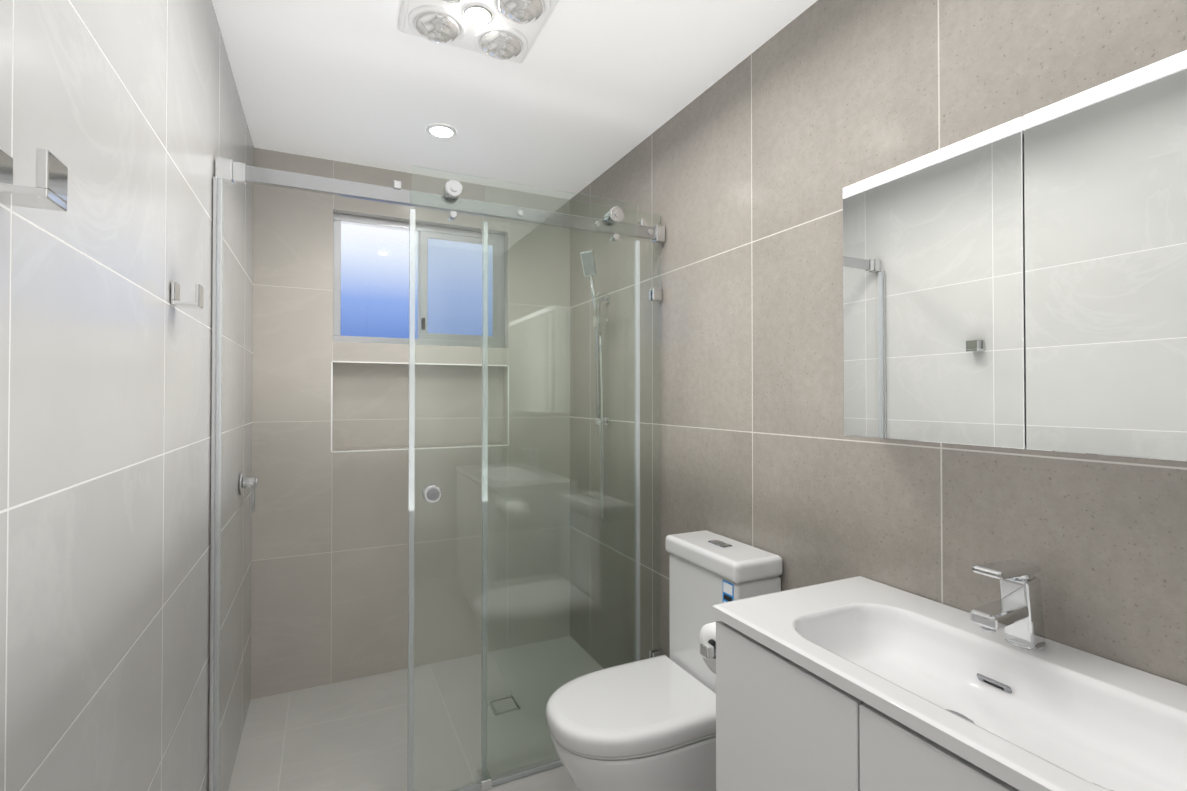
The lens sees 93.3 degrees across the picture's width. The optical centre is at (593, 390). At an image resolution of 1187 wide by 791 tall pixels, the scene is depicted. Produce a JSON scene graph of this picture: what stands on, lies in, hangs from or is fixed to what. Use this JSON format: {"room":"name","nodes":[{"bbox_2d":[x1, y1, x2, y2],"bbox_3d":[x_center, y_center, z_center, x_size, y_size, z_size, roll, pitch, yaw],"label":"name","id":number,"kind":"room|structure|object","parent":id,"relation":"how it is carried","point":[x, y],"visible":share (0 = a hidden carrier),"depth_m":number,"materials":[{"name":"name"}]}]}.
{"room":"bathroom","nodes":[
{"label":"bathroom","id":0,"kind":"room"},
{"bbox_2d":[0,0,253,790],"bbox_3d":[-0.843,0.123,0.935,0.140,2.400,3.540,0,-1,-26],"label":"wall","id":1,"kind":"structure","parent":0,"point":[130,114],"depth_m":0.87,"materials":[{"name":"tile"}]},
{"bbox_2d":[0,148,67,211],"bbox_3d":[-0.545,-0.205,0.538,0.048,0.048,0.046,0,-1,-26],"label":"robe hook","id":2,"kind":"object","parent":1,"relation":"attached to","point":[48,191],"visible":1,"depth_m":0.53,"materials":[{"name":"silver metal"}]},
{"bbox_2d":[171,281,203,308],"bbox_3d":[-0.847,-0.199,1.169,0.048,0.048,0.046,0,-1,-26],"label":"robe hook","id":3,"kind":"object","parent":1,"relation":"attached to","point":[197,303],"visible":1,"depth_m":1.16,"materials":[{"name":"silver metal"}]},
{"bbox_2d":[239,472,257,512],"bbox_3d":[-1.290,0.382,2.100,0.056,0.157,0.084,0,-1,-26],"label":"shower mixer","id":4,"kind":"object","parent":1,"relation":"attached to","point":[251,483],"visible":1,"depth_m":2.09,"materials":[{"name":"silver metal"}]},
{"bbox_2d":[251,147,569,699],"bbox_3d":[-0.836,0.143,2.822,1.500,2.400,0.141,0,-1,-26],"label":"wall","id":5,"kind":"structure","parent":0,"point":[330,560],"depth_m":2.67,"materials":[{"name":"tile"}]},
{"bbox_2d":[333,213,504,347],"bbox_3d":[-0.856,-0.527,2.827,0.832,0.610,0.076,0,-1,-26],"label":"window","id":6,"kind":"structure","parent":5,"relation":"in","point":[371,281],"depth_m":2.80,"materials":[{"name":"white glass"}]},
{"bbox_2d":[228,636,602,790],"bbox_3d":[-0.103,1.377,1.276,1.780,0.100,3.540,0,-1,-26],"label":"floor","id":7,"kind":"structure","parent":0,"point":[350,735],"depth_m":2.19,"materials":[{"name":"tile"}]},
{"bbox_2d":[209,157,664,790],"bbox_3d":[-0.392,0.306,1.892,1.494,2.050,0.096,0,-1,-26],"label":"screen","id":8,"kind":"object","parent":7,"relation":"on","point":[229,171],"visible":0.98,"depth_m":1.94,"materials":[{"name":"clear glass"}]},
{"bbox_2d":[488,696,520,714],"bbox_3d":[-0.379,1.336,2.380,0.110,0.003,0.110,0,-1,-26],"label":"drain grate","id":9,"kind":"object","parent":7,"relation":"on","point":[500,700],"depth_m":2.38,"materials":[{"name":"silver metal"}]},
{"bbox_2d":[546,530,782,790],"bbox_3d":[0.181,0.904,1.655,0.658,0.852,0.376,0,-1,-26],"label":"toilet","id":10,"kind":"object","parent":7,"relation":"on","point":[648,724],"visible":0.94,"depth_m":1.58,"materials":[{"name":"white ceramic"}]},
{"bbox_2d":[699,559,1186,790],"bbox_3d":[0.633,0.817,0.948,0.453,1.014,1.016,0,-1,-26],"label":"bathroom vanity","id":11,"kind":"object","parent":7,"relation":"on","point":[858,683],"visible":1,"depth_m":0.97,"materials":[{"name":"white ceramic"}]},
{"bbox_2d":[212,0,816,198],"bbox_3d":[-0.103,-1.123,1.302,1.780,0.100,3.540,0,-1,-26],"label":"ceiling","id":12,"kind":"structure","parent":0,"point":[584,94],"depth_m":1.94,"materials":[{"name":"white paint"}]},
{"bbox_2d":[426,124,456,138],"bbox_3d":[-0.622,-1.059,2.294,0.120,0.006,0.120,0,-1,-26],"label":"recessed light","id":13,"kind":"object","parent":12,"relation":"in","point":[443,131],"visible":1,"depth_m":2.29,"materials":[{"name":"white plastic"}]},
{"bbox_2d":[398,0,558,63],"bbox_3d":[-0.318,-1.029,1.542,0.380,0.082,0.380,0,-1,-26],"label":"light","id":14,"kind":"object","parent":12,"relation":"attached to","point":[505,30],"visible":1,"depth_m":1.56,"materials":[{"name":"white plastic"}]},
{"bbox_2d":[570,0,1186,685],"bbox_3d":[0.637,0.130,1.642,0.140,2.400,3.540,0,-1,-26],"label":"wall","id":15,"kind":"structure","parent":0,"point":[740,176],"depth_m":1.52,"materials":[{"name":"tile"}]},
{"bbox_2d":[580,250,610,519],"bbox_3d":[0.007,-0.013,2.594,0.174,1.242,0.121,0,-1,-26],"label":"shower rail","id":16,"kind":"object","parent":15,"relation":"attached to","point":[591,268],"depth_m":2.59,"materials":[{"name":"silver metal"}]},
{"bbox_2d":[843,50,1186,460],"bbox_3d":[0.799,-0.187,0.996,0.123,0.578,0.750,0,-1,-26],"label":"upper cabinet","id":17,"kind":"object","parent":15,"relation":"attached to","point":[1019,283],"visible":1,"depth_m":0.95,"materials":[{"name":"silver mirror"}]}
]}

